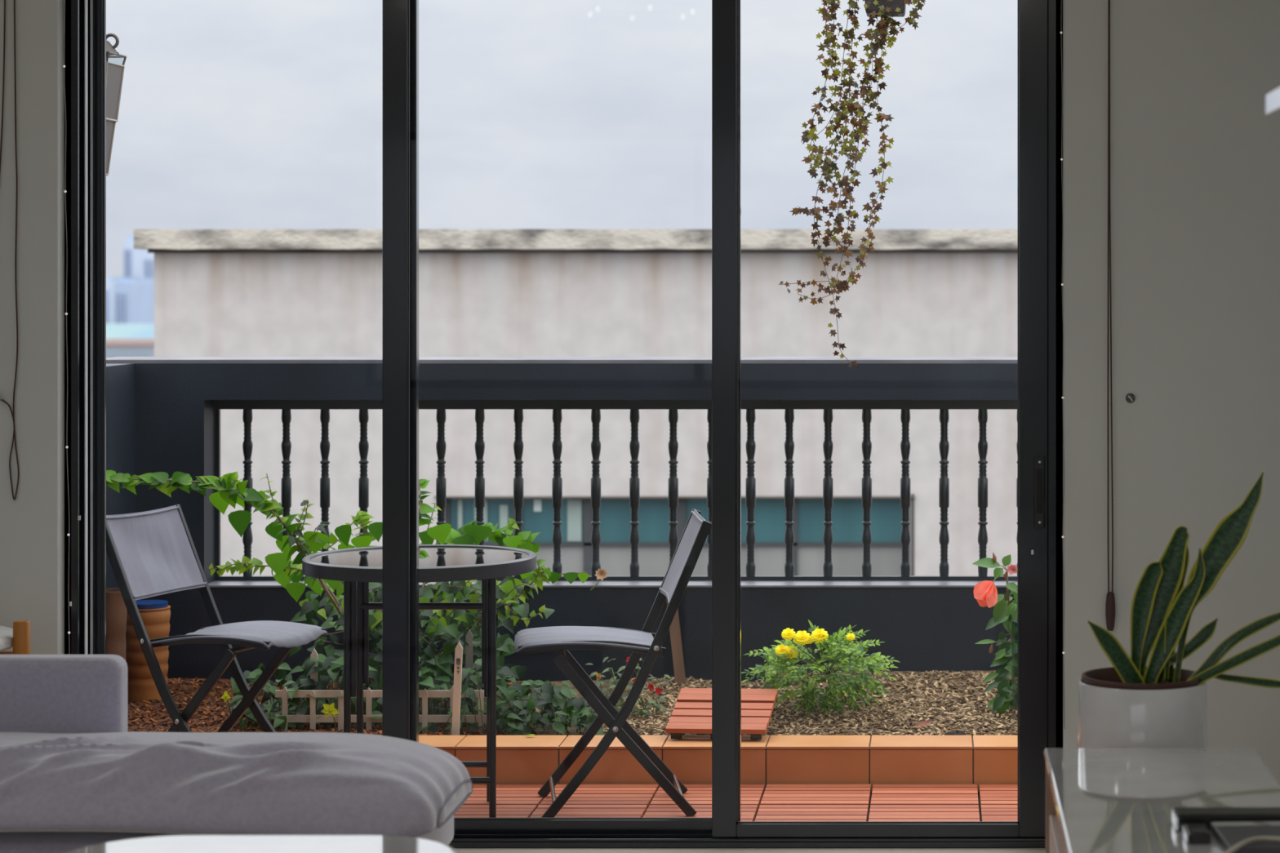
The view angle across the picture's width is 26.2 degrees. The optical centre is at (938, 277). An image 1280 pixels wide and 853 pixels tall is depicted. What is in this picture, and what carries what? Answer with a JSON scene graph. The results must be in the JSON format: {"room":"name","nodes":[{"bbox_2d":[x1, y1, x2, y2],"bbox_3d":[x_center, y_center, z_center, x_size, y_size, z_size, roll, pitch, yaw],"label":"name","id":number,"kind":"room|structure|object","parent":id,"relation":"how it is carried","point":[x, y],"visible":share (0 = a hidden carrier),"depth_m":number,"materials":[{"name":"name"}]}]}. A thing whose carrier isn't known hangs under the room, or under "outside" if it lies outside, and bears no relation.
{"room":"living room","nodes":[
{"label":"living room","id":0,"kind":"room"},
{"bbox_2d":[106,363,134,588],"bbox_3d":[-2.768,0.270,8.200,0.160,2.760,1.800,0,0,0],"label":"wall","id":1,"kind":"structure","parent":0,"point":[120,377],"depth_m":8.93,"materials":[{"name":"grey paint"}]},
{"bbox_2d":[106,32,126,175],"bbox_3d":[-2.567,-0.538,8.120,0.244,0.465,0.185,0,0,0],"label":"wall lantern","id":2,"kind":"object","parent":1,"relation":"attached to","point":[114,71],"visible":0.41,"depth_m":8.13,"materials":[{"name":"beige metal"}]},
{"bbox_2d":[93,0,418,742],"bbox_3d":[-1.823,0.271,7.236,0.874,2.398,0.036,0,0,0],"label":"door","id":3,"kind":"structure","parent":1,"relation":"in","point":[99,6],"depth_m":7.22,"materials":[{"name":"metal"}]},
{"bbox_2d":[382,0,741,834],"bbox_3d":[-0.995,0.271,7.186,0.943,2.398,0.036,0,0,0],"label":"door","id":4,"kind":"structure","parent":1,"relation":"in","point":[396,13],"depth_m":7.17,"materials":[{"name":"metal"}]},
{"bbox_2d":[64,0,1062,848],"bbox_3d":[-0.979,0.265,7.186,2.606,2.450,0.178,0,0,0],"label":"door frame","id":5,"kind":"structure","parent":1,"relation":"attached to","point":[78,31],"depth_m":7.10,"materials":[{"name":"metal"}]},
{"bbox_2d":[711,0,1048,838],"bbox_3d":[-0.153,0.271,7.130,0.880,2.398,0.048,0,0,0],"label":"door","id":6,"kind":"structure","parent":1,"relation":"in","point":[1033,15],"depth_m":7.12,"materials":[{"name":"metal"}]},
{"bbox_2d":[134,363,1017,683],"bbox_3d":[-0.569,0.969,9.180,4.558,1.362,0.160,0,0,0],"label":"wall","id":7,"kind":"structure","parent":0,"point":[923,628],"depth_m":9.10,"materials":[{"name":"grey paint"}]},
{"bbox_2d":[106,356,1017,363],"bbox_3d":[-0.569,0.282,9.280,4.558,0.012,0.360,0,0,0],"label":"railing top rail","id":8,"kind":"object","parent":7,"relation":"on","point":[117,359],"visible":0.67,"depth_m":9.10,"materials":[{"name":"grey metal"}]},
{"bbox_2d":[208,580,1017,586],"bbox_3d":[-0.619,1.033,9.171,3.677,0.006,0.149,0,0,0],"label":"railing bottom rail","id":9,"kind":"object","parent":7,"relation":"attached to","point":[216,583],"depth_m":9.14,"materials":[{"name":"black metal"}]},
{"bbox_2d":[215,400,1017,580],"bbox_3d":[-0.619,0.721,9.247,3.673,0.617,0.034,0,0,0],"label":"balcony railing","id":10,"kind":"object","parent":7,"relation":"attached to","point":[247,406],"visible":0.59,"depth_m":9.24,"materials":[{"name":"black metal"}]},
{"bbox_2d":[0,0,1279,785],"bbox_3d":[-1.825,0.015,7.175,5.550,2.950,0.250,0,0,0],"label":"wall","id":11,"kind":"structure","parent":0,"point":[1195,148],"depth_m":7.05,"materials":[{"name":"paint"}]},
{"bbox_2d":[0,0,19,500],"bbox_3d":[-2.414,-0.431,7.035,0.070,2.016,0.028,0,0,0],"label":"blind cord","id":12,"kind":"object","parent":11,"relation":"hanging from","point":[1,399],"visible":1,"depth_m":7.04,"materials":[{"name":"black plastic"}]},
{"bbox_2d":[62,0,70,654],"bbox_3d":[-2.257,0.155,7.045,0.021,1.916,0.006,0,0,0],"label":"fairy lights","id":13,"kind":"object","parent":11,"relation":"attached to","point":[64,65],"visible":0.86,"depth_m":7.04,"materials":[{"name":"white plastic"}]},
{"bbox_2d":[777,0,925,368],"bbox_3d":[-0.257,-0.447,8.284,0.464,1.452,0.170,0,0,0],"label":"ivy","id":14,"kind":"object","parent":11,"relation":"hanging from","point":[885,9],"visible":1,"depth_m":8.29,"materials":[{"name":"green plant"}]},
{"bbox_2d":[1060,0,1064,728],"bbox_3d":[0.320,0.183,7.045,0.012,1.973,0.005,0,0,0],"label":"fairy lights","id":15,"kind":"object","parent":11,"relation":"attached to","point":[1061,158],"visible":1,"depth_m":7.04,"materials":[{"name":"white plastic"}]},
{"bbox_2d":[1105,0,1115,631],"bbox_3d":[0.444,-0.263,7.040,0.026,2.353,0.026,0,0,0],"label":"blind cord","id":16,"kind":"object","parent":11,"relation":"hanging from","point":[1110,600],"visible":0.99,"depth_m":7.04,"materials":[{"name":"black plastic"}]},
{"bbox_2d":[1125,393,1135,403],"bbox_3d":[0.496,0.313,7.046,0.025,0.025,0.008,0,0,0],"label":"screw","id":17,"kind":"object","parent":11,"relation":"attached to","point":[1130,397],"visible":1,"depth_m":7.04,"materials":[{"name":"metal"}]},
{"bbox_2d":[453,784,1045,852],"bbox_3d":[-1.525,1.550,2.701,6.150,0.120,10.602,0,0,0],"label":"floor","id":18,"kind":"structure","parent":0,"point":[776,802],"depth_m":7.68,"materials":[{"name":"brown tile"}]},
{"bbox_2d":[0,620,30,654],"bbox_3d":[-2.535,1.169,6.700,0.510,0.643,0.510,0,0,44],"label":"side table","id":19,"kind":"object","parent":18,"relation":"on","point":[18,637],"visible":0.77,"depth_m":6.69,"materials":[{"name":"brown wood"}]},
{"bbox_2d":[106,504,327,732],"bbox_3d":[-2.066,1.084,7.784,0.537,0.827,0.408,0,0,17],"label":"folding chair","id":20,"kind":"object","parent":18,"relation":"on","point":[151,553],"visible":0.94,"depth_m":7.80,"materials":[{"name":"grey fabric"}]},
{"bbox_2d":[0,654,472,852],"bbox_3d":[-2.188,1.173,5.827,2.324,0.635,0.747,0,0,0],"label":"sofa","id":21,"kind":"object","parent":18,"relation":"on","point":[73,775],"visible":0.95,"depth_m":5.56,"materials":[{"name":"grey fabric"}]},
{"bbox_2d":[0,732,471,836],"bbox_3d":[-2.188,1.056,5.800,2.324,0.204,0.685,0,0,0],"label":"seat cushion","id":22,"kind":"object","parent":21,"relation":"on","point":[52,784],"depth_m":5.53,"materials":[{"name":"grey fabric"}]},
{"bbox_2d":[67,835,457,852],"bbox_3d":[-1.190,1.250,4.595,0.700,0.480,0.684,0,0,0],"label":"coffee table","id":23,"kind":"object","parent":18,"relation":"on","point":[184,843],"visible":1,"depth_m":4.84,"materials":[{"name":"white paint"}]},
{"bbox_2d":[302,544,536,817],"bbox_3d":[-1.450,1.134,7.610,0.644,0.712,0.644,0,0,0],"label":"bistro table","id":24,"kind":"object","parent":18,"relation":"on","point":[357,567],"visible":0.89,"depth_m":7.49,"materials":[{"name":"grey metal"}]},
{"bbox_2d":[514,508,711,817],"bbox_3d":[-0.923,1.084,7.659,0.537,0.827,0.408,0,0,-10],"label":"folding chair","id":25,"kind":"object","parent":18,"relation":"on","point":[560,639],"visible":1,"depth_m":7.52,"materials":[{"name":"black metal"}]},
{"bbox_2d":[1044,747,1279,852],"bbox_3d":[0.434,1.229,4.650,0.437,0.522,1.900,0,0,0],"label":"side table","id":26,"kind":"object","parent":18,"relation":"on","point":[1099,800],"visible":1,"depth_m":5.16,"materials":[{"name":"white paint"}]},
{"bbox_2d":[1181,823,1210,844],"bbox_3d":[0.443,0.957,4.688,0.042,0.021,0.095,0,0,0],"label":"remote control","id":27,"kind":"object","parent":26,"relation":"on","point":[1193,833],"visible":1,"depth_m":4.65,"materials":[{"name":"black plastic"}]},
{"bbox_2d":[1171,807,1279,831],"bbox_3d":[0.526,0.953,4.785,0.227,0.030,0.077,0,0,0],"label":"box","id":28,"kind":"object","parent":26,"relation":"on","point":[1180,815],"visible":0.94,"depth_m":4.75,"materials":[{"name":"black plastic"}]},
{"bbox_2d":[1210,822,1279,852],"bbox_3d":[0.564,0.957,4.628,0.172,0.022,0.207,0,0,-3],"label":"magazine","id":29,"kind":"object","parent":26,"relation":"on","point":[1227,834],"visible":1,"depth_m":4.63,"materials":[{"name":"paper"}]},
{"bbox_2d":[1224,836,1279,852],"bbox_3d":[0.548,0.952,4.426,0.203,0.031,0.289,0,0,0],"label":"cable","id":30,"kind":"object","parent":26,"relation":"on","point":[1248,841],"visible":1,"depth_m":4.54,"materials":[{"name":"grey plastic"}]},
{"bbox_3d":[0.432,1.286,5.775,0.278,0.410,0.278,0,0,0],"label":"plant stand","id":31,"kind":"object","parent":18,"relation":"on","visible":0},
{"bbox_2d":[1078,471,1279,747],"bbox_3d":[0.555,0.749,5.775,0.519,0.664,0.273,0,0,0],"label":"snake plant","id":32,"kind":"object","parent":31,"relation":"on","point":[1131,703],"visible":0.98,"depth_m":5.75,"materials":[{"name":"green plant"}]},
{"bbox_2d":[864,0,906,17],"bbox_3d":[-0.163,-0.861,8.300,0.137,0.122,0.137,0,0,0],"label":"hanging pot","id":33,"kind":"object","parent":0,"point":[873,8],"depth_m":8.24,"materials":[{"name":"grey plastic"}]},
{"bbox_2d":[866,793,981,821],"bbox_3d":[-0.569,1.585,8.262,4.538,0.130,1.975,0,0,0],"label":"floor","id":34,"kind":"structure","parent":0,"point":[980,812],"depth_m":7.80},
{"bbox_2d":[127,678,523,735],"bbox_3d":[-2.018,1.430,8.651,1.336,0.179,0.896,0,0,0],"label":"soil","id":35,"kind":"object","parent":34,"relation":"on","point":[149,726],"visible":0.12,"depth_m":8.60,"materials":[{"name":"brown soil"}]},
{"bbox_2d":[125,600,170,702],"bbox_3d":[-2.572,1.215,8.840,0.149,0.319,0.149,0,0,0],"label":"terracotta pot","id":36,"kind":"object","parent":35,"relation":"on","point":[155,615],"visible":0.65,"depth_m":8.78,"materials":[{"name":"orange ceramic"}]},
{"bbox_2d":[221,690,231,714],"bbox_3d":[-2.184,1.337,8.361,0.021,0.138,0.038,0,0,44],"label":"flower","id":37,"kind":"object","parent":35,"relation":"on","point":[225,696],"visible":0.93,"depth_m":8.36,"materials":[{"name":"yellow plant"}]},
{"bbox_2d":[226,662,302,732],"bbox_3d":[-2.087,1.316,8.444,0.238,0.224,0.350,0,0,-17],"label":"plant","id":38,"kind":"object","parent":35,"relation":"on","point":[280,673],"visible":0.57,"depth_m":8.39,"materials":[{"name":"green plant"}]},
{"bbox_2d":[310,648,318,725],"bbox_3d":[-1.929,1.276,8.403,0.022,0.260,0.006,0,0,0],"label":"marker","id":39,"kind":"object","parent":35,"relation":"on","point":[314,677],"visible":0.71,"depth_m":8.40,"materials":[{"name":"beige wood"}]},
{"bbox_2d":[265,649,382,729],"bbox_3d":[-1.915,1.302,8.505,0.461,0.286,0.379,0,0,0],"label":"plant","id":40,"kind":"object","parent":35,"relation":"on","point":[327,675],"visible":0.52,"depth_m":8.40,"materials":[{"name":"green plant"}]},
{"bbox_2d":[320,702,339,732],"bbox_3d":[-1.850,1.347,8.285,0.058,0.109,0.032,0,0,0],"label":"flower","id":41,"kind":"object","parent":35,"relation":"on","point":[328,710],"visible":0.95,"depth_m":8.27,"materials":[{"name":"yellow plant"}]},
{"bbox_2d":[127,677,540,736],"bbox_3d":[-1.981,1.377,8.642,1.379,0.091,0.877,0,0,0],"label":"chips","id":42,"kind":"object","parent":35,"relation":"on","point":[206,714],"visible":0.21,"depth_m":8.58,"materials":[{"name":"brown wood"}]},
{"bbox_2d":[106,588,126,660],"bbox_3d":[-2.563,1.187,8.420,0.100,0.437,0.100,0,0,0],"label":"pot","id":43,"kind":"object","parent":42,"relation":"on","point":[116,609],"visible":0.3,"depth_m":8.38,"materials":[{"name":"brown ceramic"}]},
{"bbox_2d":[435,657,533,735],"bbox_3d":[-1.419,1.298,8.484,0.324,0.263,0.433,0,0,0],"label":"plant","id":44,"kind":"object","parent":42,"relation":"on","point":[514,691],"visible":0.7,"depth_m":8.36,"materials":[{"name":"green plant"}]},
{"bbox_2d":[106,470,589,712],"bbox_3d":[-1.872,1.005,8.708,1.550,0.805,0.555,0,0,0],"label":"climbing plant","id":45,"kind":"object","parent":35,"relation":"on","point":[233,491],"visible":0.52,"depth_m":8.57,"materials":[{"name":"green plant"}]},
{"bbox_2d":[590,568,607,590],"bbox_3d":[-1.118,0.992,8.942,0.057,0.073,0.014,0,0,-15],"label":"flower","id":46,"kind":"object","parent":45,"relation":"attached to","point":[601,574],"visible":1,"depth_m":8.95,"materials":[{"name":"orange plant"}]},
{"bbox_2d":[275,685,486,734],"bbox_3d":[-1.701,1.336,8.345,0.667,0.169,0.011,0,0,0],"label":"picket fence","id":47,"kind":"object","parent":35,"relation":"on","point":[368,694],"visible":0.55,"depth_m":8.35,"materials":[{"name":"beige wood"}]},
{"bbox_2d":[363,646,462,732],"bbox_3d":[-1.652,1.301,8.525,0.387,0.302,0.420,0,0,0],"label":"plant","id":48,"kind":"object","parent":35,"relation":"on","point":[429,682],"visible":0.32,"depth_m":8.44,"materials":[{"name":"green plant"}]},
{"bbox_2d":[451,641,462,735],"bbox_3d":[-1.463,1.267,8.262,0.035,0.320,0.007,0,0,0],"label":"marker","id":49,"kind":"object","parent":35,"relation":"on","point":[459,649],"visible":0.98,"depth_m":8.26,"materials":[{"name":"brown wood"}]},
{"bbox_2d":[466,629,472,724],"bbox_3d":[-1.464,1.257,8.483,0.021,0.319,0.006,0,0,0],"label":"marker","id":50,"kind":"object","parent":35,"relation":"on","point":[468,636],"visible":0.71,"depth_m":8.48,"materials":[{"name":"grey wood"}]},
{"bbox_2d":[418,735,1017,793],"bbox_3d":[-0.569,1.450,8.107,4.238,0.139,0.199,0,0,0],"label":"kerb","id":51,"kind":"object","parent":34,"relation":"on","point":[978,760],"visible":0.3,"depth_m":8.01,"materials":[{"name":"tile"}]},
{"bbox_2d":[665,688,777,740],"bbox_3d":[-0.654,1.322,8.242,0.300,0.110,0.298,0,0,4],"label":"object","id":52,"kind":"object","parent":51,"relation":"on","point":[691,713],"depth_m":8.22,"materials":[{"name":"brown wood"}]},
{"bbox_2d":[497,670,1017,737],"bbox_3d":[0.099,1.415,8.651,2.898,0.206,0.896,0,0,0],"label":"soil","id":53,"kind":"object","parent":34,"relation":"on","point":[539,731],"visible":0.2,"depth_m":8.59,"materials":[{"name":"brown soil"}]},
{"bbox_2d":[496,680,603,736],"bbox_3d":[-1.217,1.336,8.449,0.339,0.208,0.421,0,0,-10],"label":"plant","id":54,"kind":"object","parent":53,"relation":"on","point":[558,700],"visible":0.79,"depth_m":8.34,"materials":[{"name":"green plant"}]},
{"bbox_2d":[595,673,602,692],"bbox_3d":[-1.061,1.321,8.554,0.018,0.156,0.032,0,0,38],"label":"flower","id":55,"kind":"object","parent":53,"relation":"on","point":[598,674],"visible":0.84,"depth_m":8.55,"materials":[{"name":"plant"}]},
{"bbox_2d":[586,657,671,717],"bbox_3d":[-0.990,1.294,8.614,0.292,0.219,0.269,0,0,0],"label":"flower plant","id":56,"kind":"object","parent":53,"relation":"on","point":[650,686],"visible":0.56,"depth_m":8.58,"materials":[{"name":"green plant"}]},
{"bbox_2d":[602,670,1017,737],"bbox_3d":[-0.274,1.359,8.641,1.570,0.116,0.877,0,0,0],"label":"chips","id":57,"kind":"object","parent":53,"relation":"on","point":[655,724],"visible":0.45,"depth_m":8.56,"materials":[{"name":"brown wood"}]},
{"bbox_2d":[666,597,686,685],"bbox_3d":[-0.872,1.207,9.033,0.037,0.331,0.144,0,0,-24],"label":"stake","id":58,"kind":"object","parent":57,"relation":"on","point":[674,628],"visible":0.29,"depth_m":9.02,"materials":[{"name":"wood"}]},
{"bbox_2d":[741,619,900,714],"bbox_3d":[-0.383,1.255,8.545,0.497,0.337,0.433,0,0,-17],"label":"marigold","id":59,"kind":"object","parent":57,"relation":"on","point":[784,654],"visible":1,"depth_m":8.49,"materials":[{"name":"green plant"}]},
{"bbox_2d":[774,644,787,656],"bbox_3d":[-0.485,1.154,8.418,0.045,0.035,0.031,0,0,0],"label":"flower","id":60,"kind":"object","parent":59,"relation":"on","point":[780,650],"depth_m":8.41,"materials":[{"name":"yellow plant"}]},
{"bbox_2d":[781,627,795,639],"bbox_3d":[-0.465,1.103,8.418,0.045,0.035,0.031,0,0,0],"label":"flower","id":61,"kind":"object","parent":59,"relation":"on","point":[788,633],"depth_m":8.41,"materials":[{"name":"yellow plant"}]},
{"bbox_2d":[783,644,798,658],"bbox_3d":[-0.458,1.159,8.417,0.049,0.038,0.034,0,0,0],"label":"flower","id":62,"kind":"object","parent":59,"relation":"on","point":[791,651],"depth_m":8.41,"materials":[{"name":"yellow plant"}]},
{"bbox_2d":[793,630,810,645],"bbox_3d":[-0.423,1.115,8.417,0.055,0.042,0.038,0,0,0],"label":"flower","id":63,"kind":"object","parent":59,"relation":"on","point":[802,637],"depth_m":8.41,"materials":[{"name":"yellow plant"}]},
{"bbox_2d":[810,628,828,643],"bbox_3d":[-0.369,1.108,8.417,0.055,0.042,0.038,0,0,0],"label":"flower","id":64,"kind":"object","parent":59,"relation":"on","point":[818,635],"depth_m":8.41,"materials":[{"name":"yellow plant"}]},
{"bbox_2d":[845,633,855,640],"bbox_3d":[-0.273,1.112,8.418,0.029,0.022,0.020,0,0,0],"label":"flower","id":65,"kind":"object","parent":59,"relation":"on","point":[850,637],"depth_m":8.42,"materials":[{"name":"yellow plant"}]},
{"bbox_2d":[916,721,930,726],"bbox_3d":[-0.045,1.369,8.339,0.044,0.014,0.024,0,0,0],"label":"fallen leaf","id":66,"kind":"object","parent":57,"relation":"on","point":[922,723],"visible":1,"depth_m":8.34,"materials":[{"name":"red plant"}]},
{"bbox_2d":[944,730,965,735],"bbox_3d":[0.051,1.400,8.299,0.072,0.037,0.046,0,0,0],"label":"lump","id":67,"kind":"object","parent":57,"relation":"on","point":[951,733],"visible":0.42,"depth_m":8.29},
{"bbox_2d":[972,552,1017,713],"bbox_3d":[0.206,1.124,8.553,0.165,0.542,0.258,0,0,44],"label":"hibiscus","id":68,"kind":"object","parent":57,"relation":"on","point":[985,593],"visible":0.85,"depth_m":8.55,"materials":[{"name":"green plant"}]},
{"bbox_2d":[973,580,998,608],"bbox_3d":[0.143,0.989,8.476,0.072,0.085,0.072,0,0,11],"label":"flower","id":69,"kind":"object","parent":68,"relation":"on","point":[985,593],"depth_m":8.49,"materials":[{"name":"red plant"}]},
{"bbox_3d":[1.010,0.015,2.350,0.120,3.190,9.900,0,0,0],"label":"wall","id":70,"kind":"structure","parent":0,"visible":0},
{"bbox_2d":[1265,86,1279,115],"bbox_3d":[0.739,-0.280,3.700,0.422,0.034,1.400,0,0,0],"label":"wall shelf","id":71,"kind":"object","parent":70,"relation":"attached to","point":[1272,98],"visible":1,"depth_m":4.31,"materials":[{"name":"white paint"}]},
{"label":"outside","id":72,"kind":"structure","parent":0,"visible":0},
{"bbox_2d":[106,323,154,357],"bbox_3d":[-49.440,12.201,165.900,7.680,18.578,12.200,0,0,0],"label":"building","id":73,"kind":"structure","parent":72,"point":[122,340],"depth_m":160.00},
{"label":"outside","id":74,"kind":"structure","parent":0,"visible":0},
{"bbox_2d":[106,276,140,323],"bbox_3d":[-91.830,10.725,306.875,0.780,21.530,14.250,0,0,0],"label":"tower","id":75,"kind":"structure","parent":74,"point":[110,281],"depth_m":300.74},
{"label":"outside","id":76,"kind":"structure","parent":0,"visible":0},
{"bbox_2d":[114,278,154,323],"bbox_3d":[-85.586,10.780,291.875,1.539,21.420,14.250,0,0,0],"label":"tower","id":77,"kind":"structure","parent":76,"point":[134,298],"depth_m":286.97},
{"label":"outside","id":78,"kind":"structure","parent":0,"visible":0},
{"bbox_2d":[123,235,146,278],"bbox_3d":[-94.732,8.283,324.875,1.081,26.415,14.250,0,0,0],"label":"tower","id":79,"kind":"structure","parent":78,"point":[132,258],"depth_m":318.04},
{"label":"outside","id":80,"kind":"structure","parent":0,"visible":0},
{"bbox_2d":[142,249,154,278],"bbox_3d":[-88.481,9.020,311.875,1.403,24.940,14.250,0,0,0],"label":"tower","id":81,"kind":"structure","parent":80,"point":[148,258],"depth_m":305.03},
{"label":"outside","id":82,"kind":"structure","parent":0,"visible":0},
{"bbox_2d":[133,228,1017,576],"bbox_3d":[0.872,3.607,18.600,10.857,7.767,6.400,0,0,0],"label":"building","id":83,"kind":"structure","parent":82,"point":[240,292],"depth_m":15.50,"materials":[{"name":"concrete"}]},
{"bbox_2d":[457,499,462,528],"bbox_3d":[-2.737,1.390,15.565,0.025,0.239,0.010,0,0,0],"label":"curtain","id":84,"kind":"object","parent":83,"relation":"hanging from","point":[460,501],"depth_m":15.56,"materials":[{"name":"white fabric"}]},
{"bbox_2d":[474,499,487,541],"bbox_3d":[-2.619,1.390,15.565,0.074,0.239,0.010,0,0,0],"label":"curtain","id":85,"kind":"object","parent":83,"relation":"hanging from","point":[485,508],"depth_m":15.56,"materials":[{"name":"white fabric"}]},
{"bbox_2d":[499,505,507,537],"bbox_3d":[-2.488,1.406,15.565,0.046,0.208,0.010,0,0,0],"label":"curtain","id":86,"kind":"object","parent":83,"relation":"hanging from","point":[503,508],"depth_m":15.56,"materials":[{"name":"white fabric"}]},
{"bbox_2d":[533,499,542,511],"bbox_3d":[-2.294,1.305,15.565,0.043,0.068,0.010,0,0,0],"label":"curtain","id":87,"kind":"object","parent":83,"relation":"hanging from","point":[537,503],"depth_m":15.56,"materials":[{"name":"white fabric"}]},
{"bbox_2d":[567,499,582,541],"bbox_3d":[-2.083,1.390,15.565,0.081,0.239,0.010,0,0,0],"label":"curtain","id":88,"kind":"object","parent":83,"relation":"hanging from","point":[574,506],"depth_m":15.56,"materials":[{"name":"white fabric"}]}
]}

